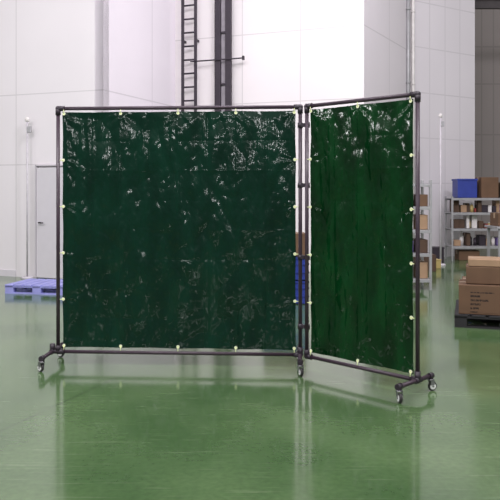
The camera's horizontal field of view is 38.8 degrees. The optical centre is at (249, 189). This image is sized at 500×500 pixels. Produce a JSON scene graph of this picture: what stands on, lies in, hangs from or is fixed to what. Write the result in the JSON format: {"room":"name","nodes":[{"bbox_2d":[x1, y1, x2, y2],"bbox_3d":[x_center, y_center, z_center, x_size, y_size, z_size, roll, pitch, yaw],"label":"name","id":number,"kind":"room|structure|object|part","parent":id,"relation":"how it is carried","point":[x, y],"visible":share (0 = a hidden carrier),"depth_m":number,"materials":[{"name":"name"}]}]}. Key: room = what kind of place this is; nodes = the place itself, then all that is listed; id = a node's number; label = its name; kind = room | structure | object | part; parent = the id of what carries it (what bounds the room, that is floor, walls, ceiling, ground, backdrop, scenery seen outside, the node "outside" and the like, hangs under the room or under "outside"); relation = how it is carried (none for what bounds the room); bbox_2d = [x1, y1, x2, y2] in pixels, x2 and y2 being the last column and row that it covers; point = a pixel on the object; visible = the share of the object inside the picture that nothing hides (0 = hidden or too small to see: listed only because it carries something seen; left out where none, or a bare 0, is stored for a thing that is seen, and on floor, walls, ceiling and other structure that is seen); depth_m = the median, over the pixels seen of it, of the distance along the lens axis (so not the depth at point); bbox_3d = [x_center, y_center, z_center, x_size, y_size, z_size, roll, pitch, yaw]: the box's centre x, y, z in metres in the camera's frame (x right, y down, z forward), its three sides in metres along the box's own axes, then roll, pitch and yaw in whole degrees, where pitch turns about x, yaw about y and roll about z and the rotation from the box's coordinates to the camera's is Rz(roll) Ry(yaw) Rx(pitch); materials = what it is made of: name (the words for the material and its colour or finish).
{"room":"warehouse","nodes":[
{"label":"warehouse","id":0,"kind":"room"},
{"bbox_2d":[0,0,108,278],"bbox_3d":[-5.893,-2.136,12.114,8.000,7.000,0.150,0,0,21],"label":"wall","id":1,"kind":"structure","parent":0,"point":[47,47],"depth_m":11.06,"materials":[{"name":"white paint"}]},
{"bbox_2d":[0,270,15,276],"bbox_3d":[-6.668,1.314,12.327,6.400,0.100,0.012,0,0,21],"label":"baseboard","id":2,"kind":"structure","parent":1,"relation":"attached to","point":[12,273],"depth_m":11.22,"materials":[{"name":"white paint"}]},
{"bbox_2d":[35,165,62,278],"bbox_3d":[-2.982,0.489,10.854,0.736,1.750,0.099,0,0,21],"label":"door","id":3,"kind":"structure","parent":1,"relation":"in","point":[45,178],"depth_m":10.91,"materials":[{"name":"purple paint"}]},
{"bbox_2d":[95,0,174,111],"bbox_3d":[-1.838,-2.136,11.718,0.150,7.000,2.340,0,0,21],"label":"wall","id":4,"kind":"structure","parent":0,"point":[141,33],"depth_m":11.48,"materials":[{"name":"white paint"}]},
{"bbox_2d":[0,236,499,499],"bbox_3d":[0.000,1.414,6.000,44.000,0.100,44.000,0,0,0],"label":"floor","id":5,"kind":"structure","parent":0,"point":[83,426],"depth_m":4.28,"materials":[{"name":"green paint"}]},
{"bbox_2d":[21,117,33,278],"bbox_3d":[-3.436,0.118,10.954,0.200,2.492,0.200,0,0,0],"label":"signal pole","id":6,"kind":"object","parent":5,"relation":"on","point":[28,128],"visible":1,"depth_m":10.94,"materials":[{"name":"white metal"}]},
{"bbox_2d":[5,278,62,294],"bbox_3d":[-2.723,1.304,9.584,0.900,0.120,0.660,0,0,11],"label":"pallet","id":7,"kind":"object","parent":5,"relation":"on","point":[38,286],"visible":0.62,"depth_m":9.35,"materials":[{"name":"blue plastic"}]},
{"bbox_2d":[37,104,309,376],"bbox_3d":[-0.565,0.353,5.490,2.053,2.021,0.571,0,0,3],"label":"screen","id":8,"kind":"object","parent":5,"relation":"on","point":[179,227],"visible":1,"depth_m":5.49,"materials":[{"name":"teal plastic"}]},
{"bbox_2d":[190,0,244,111],"bbox_3d":[-0.559,-2.136,12.338,1.018,6.980,0.120,0,0,21],"label":"mast","id":9,"kind":"object","parent":5,"relation":"on","point":[223,58],"visible":0.45,"depth_m":12.32,"materials":[{"name":"grey metal"}]},
{"bbox_3d":[-0.573,-2.256,12.301,1.018,0.070,0.040,0,0,21],"label":"cross arm","id":10,"kind":"part","parent":9,"relation":"part of","materials":[{"name":"grey metal"}]},
{"bbox_2d":[295,281,304,304],"bbox_3d":[0.420,1.224,8.650,0.570,0.280,0.420,0,0,0],"label":"plastic crate","id":11,"kind":"object","parent":5,"relation":"on","point":[296,282],"visible":0.12,"depth_m":8.45,"materials":[{"name":"blue plastic"}]},
{"bbox_2d":[295,256,304,280],"bbox_3d":[0.420,0.939,8.650,0.570,0.280,0.420,0,0,0],"label":"plastic crate","id":12,"kind":"object","parent":11,"relation":"on","point":[303,260],"visible":0.05,"depth_m":8.45,"materials":[{"name":"blue plastic"}]},
{"bbox_2d":[296,232,304,255],"bbox_3d":[0.419,0.656,8.650,0.502,0.272,0.360,0,0,0],"label":"cardboard box","id":13,"kind":"object","parent":12,"relation":"on","point":[303,233],"visible":0.23,"depth_m":8.47,"materials":[{"name":"brown cardboard"}]},
{"bbox_2d":[304,91,436,402],"bbox_3d":[0.751,0.353,5.021,0.476,2.021,1.031,0,0,-45],"label":"screen","id":14,"kind":"object","parent":5,"relation":"on","point":[361,158],"visible":1,"depth_m":5.00,"materials":[{"name":"green plastic"}]},
{"bbox_2d":[310,99,413,373],"bbox_3d":[0.771,0.309,5.048,0.035,1.837,0.899,0,0,-44],"label":"curtain","id":15,"kind":"object","parent":14,"relation":"hanging from","point":[361,155],"depth_m":5.02,"materials":[{"name":"green plastic"}]},
{"bbox_2d":[413,180,431,289],"bbox_3d":[2.100,0.614,9.900,0.749,1.500,0.500,0,0,0],"label":"storage rack","id":16,"kind":"object","parent":5,"relation":"on","point":[422,185],"visible":0.37,"depth_m":9.65,"materials":[{"name":"grey metal"}]},
{"bbox_2d":[413,260,427,277],"bbox_3d":[2.359,1.101,9.900,0.152,0.222,0.360,0,0,0],"label":"cardboard box","id":17,"kind":"object","parent":16,"relation":"on","point":[423,265],"visible":0.58,"depth_m":9.72,"materials":[{"name":"brown cardboard"}]},
{"bbox_2d":[413,214,427,229],"bbox_3d":[2.359,0.441,9.900,0.152,0.202,0.360,0,0,0],"label":"cardboard box","id":18,"kind":"object","parent":16,"relation":"on","point":[423,218],"visible":0.6,"depth_m":9.72,"materials":[{"name":"brown cardboard"}]},
{"bbox_2d":[413,238,427,252],"bbox_3d":[2.359,0.771,9.900,0.152,0.182,0.360,0,0,0],"label":"cardboard box","id":19,"kind":"object","parent":16,"relation":"on","point":[423,242],"visible":0.57,"depth_m":9.72,"materials":[{"name":"brown cardboard"}]},
{"bbox_2d":[413,194,427,205],"bbox_3d":[2.359,0.141,9.900,0.152,0.162,0.360,0,0,0],"label":"cardboard box","id":20,"kind":"object","parent":16,"relation":"on","point":[423,197],"visible":0.61,"depth_m":9.72,"materials":[{"name":"brown cardboard"}]},
{"bbox_2d":[413,184,430,186],"bbox_3d":[2.100,-0.064,9.900,0.740,0.045,0.500,0,0,0],"label":"shelf","id":21,"kind":"object","parent":16,"relation":"attached to","point":[421,185],"depth_m":9.65,"materials":[{"name":"grey metal"}]},
{"bbox_2d":[413,206,430,209],"bbox_3d":[2.100,0.246,9.900,0.740,0.045,0.500,0,0,0],"label":"shelf","id":22,"kind":"object","parent":16,"relation":"attached to","point":[421,207],"depth_m":9.65,"materials":[{"name":"grey metal"}]},
{"bbox_2d":[413,229,430,232],"bbox_3d":[2.100,0.567,9.900,0.740,0.045,0.500,0,0,0],"label":"shelf","id":23,"kind":"object","parent":16,"relation":"attached to","point":[428,230],"depth_m":9.65,"materials":[{"name":"grey metal"}]},
{"bbox_2d":[413,252,430,256],"bbox_3d":[2.100,0.886,9.900,0.740,0.045,0.500,0,0,0],"label":"shelf","id":24,"kind":"object","parent":16,"relation":"attached to","point":[428,254],"depth_m":9.65,"materials":[{"name":"grey metal"}]},
{"bbox_2d":[413,277,430,282],"bbox_3d":[2.100,1.236,9.900,0.740,0.045,0.500,0,0,0],"label":"shelf","id":25,"kind":"object","parent":16,"relation":"attached to","point":[422,280],"depth_m":9.65,"materials":[{"name":"grey metal"}]},
{"bbox_2d":[413,254,435,271],"bbox_3d":[2.949,1.223,12.000,0.302,0.282,0.300,0,0,-6],"label":"cardboard box","id":26,"kind":"object","parent":5,"relation":"on","point":[426,259],"visible":0.23,"depth_m":11.86,"materials":[{"name":"brown cardboard"}]},
{"bbox_2d":[432,246,443,262],"bbox_3d":[3.500,1.214,13.300,0.220,0.300,0.250,0,0,0],"label":"storage bin","id":27,"kind":"object","parent":5,"relation":"on","point":[435,249],"visible":0.44,"depth_m":13.18,"materials":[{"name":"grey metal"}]},
{"bbox_2d":[436,258,440,268],"bbox_3d":[3.200,1.284,12.400,0.200,0.160,0.240,0,0,-11],"label":"storage bin","id":28,"kind":"object","parent":5,"relation":"on","point":[438,261],"visible":0.33,"depth_m":12.30,"materials":[{"name":"yellow plastic"}]},
{"bbox_2d":[439,113,445,265],"bbox_3d":[3.450,-0.012,12.850,0.200,2.752,0.200,0,0,0],"label":"signal pole","id":29,"kind":"object","parent":5,"relation":"on","point":[440,114],"visible":0.89,"depth_m":12.83,"materials":[{"name":"white metal"}]},
{"bbox_2d":[455,249,479,259],"bbox_3d":[4.249,1.268,13.900,0.402,0.192,0.300,0,0,0],"label":"cardboard box","id":30,"kind":"object","parent":5,"relation":"on","point":[460,254],"visible":0.82,"depth_m":13.75,"materials":[{"name":"brown cardboard"}]},
{"bbox_2d":[444,196,499,260],"bbox_3d":[4.600,0.744,13.900,1.449,1.240,0.500,0,0,0],"label":"storage rack","id":31,"kind":"object","parent":5,"relation":"on","point":[452,213],"visible":0.94,"depth_m":13.66,"materials":[{"name":"grey metal"}]},
{"bbox_2d":[450,199,458,211],"bbox_3d":[4.009,0.306,13.934,0.123,0.252,0.240,0,0,0],"label":"cardboard box","id":32,"kind":"object","parent":31,"relation":"on","point":[455,202],"visible":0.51,"depth_m":13.81,"materials":[{"name":"brown cardboard"}]},
{"bbox_2d":[450,219,458,227],"bbox_3d":[3.997,0.657,13.882,0.097,0.170,0.240,0,0,0],"label":"cardboard box","id":33,"kind":"object","parent":31,"relation":"on","point":[455,221],"visible":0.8,"depth_m":13.76,"materials":[{"name":"brown cardboard"}]},
{"bbox_2d":[453,239,460,245],"bbox_3d":[4.014,1.026,13.859,0.132,0.112,0.240,0,0,0],"label":"cardboard box","id":34,"kind":"object","parent":31,"relation":"on","point":[456,242],"visible":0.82,"depth_m":13.74,"materials":[{"name":"brown cardboard"}]},
{"bbox_2d":[458,219,464,227],"bbox_3d":[4.113,0.656,13.923,0.119,0.171,0.240,0,0,0],"label":"cardboard box","id":35,"kind":"object","parent":31,"relation":"on","point":[461,221],"visible":0.73,"depth_m":13.80,"materials":[{"name":"brown cardboard"}]},
{"bbox_2d":[459,231,463,244],"bbox_3d":[4.135,0.943,13.883,0.082,0.278,0.082,0,0,0],"label":"bottle","id":36,"kind":"object","parent":31,"relation":"on","point":[461,236],"visible":0.93,"depth_m":13.85,"materials":[{"name":"white plastic"}]},
{"bbox_2d":[459,205,466,211],"bbox_3d":[4.155,0.362,13.916,0.112,0.140,0.240,0,0,0],"label":"cardboard box","id":37,"kind":"object","parent":31,"relation":"on","point":[462,208],"visible":0.83,"depth_m":13.79,"materials":[{"name":"brown cardboard"}]},
{"bbox_2d":[452,179,477,197],"bbox_3d":[4.200,-0.033,13.900,0.400,0.370,0.400,0,0,0],"label":"storage bin","id":38,"kind":"object","parent":31,"relation":"on","point":[461,188],"visible":0.94,"depth_m":13.71,"materials":[{"name":"blue plastic"}]},
{"bbox_3d":[4.200,-0.200,13.900,0.400,0.037,0.400,0,0,0],"label":"lid","id":39,"kind":"part","parent":38,"relation":"part of","materials":[{"name":"blue plastic"}]},
{"bbox_2d":[463,232,469,245],"bbox_3d":[4.231,0.957,13.872,0.078,0.250,0.240,0,0,0],"label":"cardboard box","id":40,"kind":"object","parent":31,"relation":"on","point":[466,235],"visible":0.98,"depth_m":13.76,"materials":[{"name":"brown cardboard"}]},
{"bbox_2d":[463,215,469,227],"bbox_3d":[4.232,0.623,13.893,0.060,0.239,0.240,0,0,0],"label":"storage bin","id":41,"kind":"object","parent":31,"relation":"on","point":[466,218],"visible":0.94,"depth_m":13.79,"materials":[{"name":"white plastic"}]},
{"bbox_2d":[463,203,469,211],"bbox_3d":[4.246,0.344,13.937,0.063,0.177,0.240,0,0,0],"label":"cardboard box","id":42,"kind":"object","parent":31,"relation":"on","point":[467,204],"visible":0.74,"depth_m":13.82,"materials":[{"name":"brown cardboard"}]},
{"bbox_2d":[445,227,497,230],"bbox_3d":[4.600,0.766,13.900,1.440,0.045,0.500,0,0,0],"label":"shelf","id":43,"kind":"object","parent":31,"relation":"attached to","point":[446,228],"depth_m":13.65,"materials":[{"name":"grey metal"}]},
{"bbox_2d":[445,244,497,248],"bbox_3d":[4.600,1.107,13.900,1.440,0.045,0.500,0,0,0],"label":"shelf","id":44,"kind":"object","parent":31,"relation":"attached to","point":[472,246],"depth_m":13.66,"materials":[{"name":"grey metal"}]},
{"bbox_2d":[470,203,473,211],"bbox_3d":[4.327,0.343,13.858,0.072,0.178,0.072,0,0,0],"label":"bottle","id":45,"kind":"object","parent":31,"relation":"on","point":[471,205],"visible":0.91,"depth_m":13.84,"materials":[{"name":"yellow plastic"}]},
{"bbox_2d":[445,198,499,199],"bbox_3d":[4.600,0.176,13.900,1.440,0.045,0.500,0,0,0],"label":"shelf","id":46,"kind":"object","parent":31,"relation":"attached to","point":[445,198],"depth_m":13.65,"materials":[{"name":"grey metal"}]},
{"bbox_2d":[445,212,499,214],"bbox_3d":[4.600,0.457,13.900,1.440,0.045,0.500,0,0,0],"label":"shelf","id":47,"kind":"object","parent":31,"relation":"attached to","point":[452,213],"depth_m":13.65,"materials":[{"name":"grey metal"}]},
{"bbox_2d":[469,215,476,227],"bbox_3d":[4.368,0.607,13.919,0.108,0.270,0.240,0,0,0],"label":"storage bin","id":48,"kind":"object","parent":31,"relation":"on","point":[473,218],"visible":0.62,"depth_m":13.81,"materials":[{"name":"white plastic"}]},
{"bbox_2d":[473,236,476,244],"bbox_3d":[4.395,0.988,13.876,0.063,0.187,0.063,0,0,0],"label":"bottle","id":49,"kind":"object","parent":31,"relation":"on","point":[474,238],"visible":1,"depth_m":13.86,"materials":[{"name":"black plastic"}]},
{"bbox_2d":[474,200,481,211],"bbox_3d":[4.452,0.318,13.868,0.071,0.228,0.240,0,0,0],"label":"cardboard box","id":50,"kind":"object","parent":31,"relation":"on","point":[477,203],"visible":0.9,"depth_m":13.75,"materials":[{"name":"brown cardboard"}]},
{"bbox_2d":[477,221,482,227],"bbox_3d":[4.475,0.671,13.856,0.089,0.142,0.240,0,0,0],"label":"cardboard box","id":51,"kind":"object","parent":31,"relation":"on","point":[479,223],"visible":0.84,"depth_m":13.74,"materials":[{"name":"brown cardboard"}]},
{"bbox_2d":[476,235,485,245],"bbox_3d":[4.529,0.981,13.937,0.134,0.201,0.240,0,0,0],"label":"storage bin","id":52,"kind":"object","parent":31,"relation":"on","point":[481,239],"visible":0.95,"depth_m":13.82,"materials":[{"name":"black plastic"}]},
{"bbox_2d":[482,205,487,211],"bbox_3d":[4.555,0.364,13.889,0.123,0.135,0.240,0,0,0],"label":"storage bin","id":53,"kind":"object","parent":31,"relation":"on","point":[484,207],"visible":0.74,"depth_m":13.78,"materials":[{"name":"grey plastic"}]},
{"bbox_2d":[475,177,498,197],"bbox_3d":[4.629,-0.049,13.900,0.342,0.402,0.360,0,0,-3],"label":"cardboard box","id":54,"kind":"object","parent":31,"relation":"on","point":[487,187],"visible":0.9,"depth_m":13.72,"materials":[{"name":"brown cardboard"}]},
{"bbox_2d":[492,200,499,211],"bbox_3d":[4.807,0.306,13.885,0.070,0.252,0.240,0,0,0],"label":"cardboard box","id":55,"kind":"object","parent":31,"relation":"on","point":[496,203],"visible":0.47,"depth_m":13.77,"materials":[{"name":"brown cardboard"}]},
{"bbox_2d":[454,300,499,329],"bbox_3d":[2.703,1.299,7.365,1.100,0.130,1.000,0,0,17],"label":"pallet","id":56,"kind":"object","parent":5,"relation":"on","point":[460,320],"visible":0.63,"depth_m":7.03,"materials":[{"name":"plastic"}]},
{"bbox_2d":[459,279,499,315],"bbox_3d":[2.459,1.086,7.188,0.662,0.292,0.462,0,0,17],"label":"cardboard box","id":57,"kind":"object","parent":56,"relation":"on","point":[477,299],"visible":0.93,"depth_m":7.01,"materials":[{"name":"brown cardboard"}]},
{"bbox_2d":[466,263,499,284],"bbox_3d":[2.484,0.850,7.202,0.562,0.172,0.380,0,0,17],"label":"cardboard box","id":58,"kind":"object","parent":57,"relation":"on","point":[474,274],"visible":0.92,"depth_m":7.06,"materials":[{"name":"brown cardboard"}]},
{"bbox_2d":[468,256,499,266],"bbox_3d":[2.484,0.731,7.202,0.522,0.082,0.360,0,0,17],"label":"cardboard box","id":59,"kind":"object","parent":58,"relation":"on","point":[485,261],"visible":0.99,"depth_m":7.08,"materials":[{"name":"brown cardboard"}]},
{"bbox_2d":[470,292,499,313],"bbox_3d":[2.342,1.110,6.984,0.330,0.203,0.002,0,0,17],"label":"print","id":60,"kind":"object","parent":57,"relation":"attached to","point":[480,302],"depth_m":6.99,"materials":[{"name":"cardboard"}]},
{"bbox_2d":[484,225,499,256],"bbox_3d":[4.280,0.960,11.000,1.100,0.808,0.600,0,0,0],"label":"work table","id":61,"kind":"object","parent":5,"relation":"on","point":[487,226],"visible":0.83,"depth_m":11.15,"materials":[{"name":"grey metal"}]},
{"bbox_3d":[3.780,0.979,11.250,0.040,0.770,0.040,0,0,0],"label":"leg","id":62,"kind":"part","parent":61,"relation":"part of","materials":[{"name":"grey metal"}]},
{"bbox_2d":[490,213,499,225],"bbox_3d":[3.879,0.453,11.000,0.202,0.202,0.300,0,0,-6],"label":"cardboard box","id":63,"kind":"object","parent":61,"relation":"on","point":[494,217],"visible":1,"depth_m":10.95,"materials":[{"name":"brown cardboard"}]},
{"bbox_3d":[3.780,0.979,10.750,0.040,0.770,0.040,0,0,0],"label":"leg","id":64,"kind":"part","parent":61,"relation":"part of","materials":[{"name":"grey metal"}]},
{"bbox_2d":[175,0,363,271],"bbox_3d":[0.281,-2.136,12.233,3.430,7.000,0.150,0,0,21],"label":"wall","id":65,"kind":"structure","parent":0,"point":[303,52],"depth_m":12.04,"materials":[{"name":"white paint"}]},
{"bbox_2d":[181,0,198,111],"bbox_3d":[-1.056,-2.136,12.575,0.300,6.980,0.138,0,0,21],"label":"ladder","id":66,"kind":"object","parent":65,"relation":"attached to","point":[196,40],"visible":0.36,"depth_m":12.52,"materials":[{"name":"grey metal"}]},
{"bbox_2d":[364,0,411,103],"bbox_3d":[2.476,-2.136,12.809,0.150,7.000,2.816,0,0,29],"label":"wall","id":67,"kind":"structure","parent":0,"point":[384,20],"depth_m":12.44,"materials":[{"name":"white paint"}]},
{"bbox_2d":[406,0,410,99],"bbox_3d":[3.020,-2.126,13.550,0.092,6.980,0.094,0,0,0],"label":"drain pipe","id":68,"kind":"object","parent":67,"relation":"attached to","point":[408,8],"visible":0.52,"depth_m":13.52,"materials":[{"name":"grey metal"}]},
{"bbox_2d":[411,0,414,237],"bbox_3d":[3.160,-2.126,13.750,0.079,6.980,0.081,0,0,0],"label":"drain pipe","id":69,"kind":"object","parent":67,"relation":"attached to","point":[413,1],"visible":0.57,"depth_m":13.73,"materials":[{"name":"white plastic"}]},
{"bbox_2d":[415,0,474,256],"bbox_3d":[3.949,-2.136,14.563,1.820,7.000,0.150,0,0,-33],"label":"wall","id":70,"kind":"structure","parent":0,"point":[444,29],"depth_m":14.50,"materials":[{"name":"white paint"}]},
{"bbox_2d":[475,9,499,235],"bbox_3d":[8.750,-2.136,21.075,10.500,7.000,0.150,0,0,0],"label":"wall","id":71,"kind":"structure","parent":0,"point":[487,21],"depth_m":21.00,"materials":[{"name":"grey paint"}]},
{"bbox_2d":[475,0,499,8],"bbox_3d":[7.200,-4.456,17.000,4.000,0.230,0.120,0,0,0],"label":"trim","id":72,"kind":"structure","parent":0,"point":[479,4],"depth_m":16.98,"materials":[{"name":"grey paint"}]}
]}

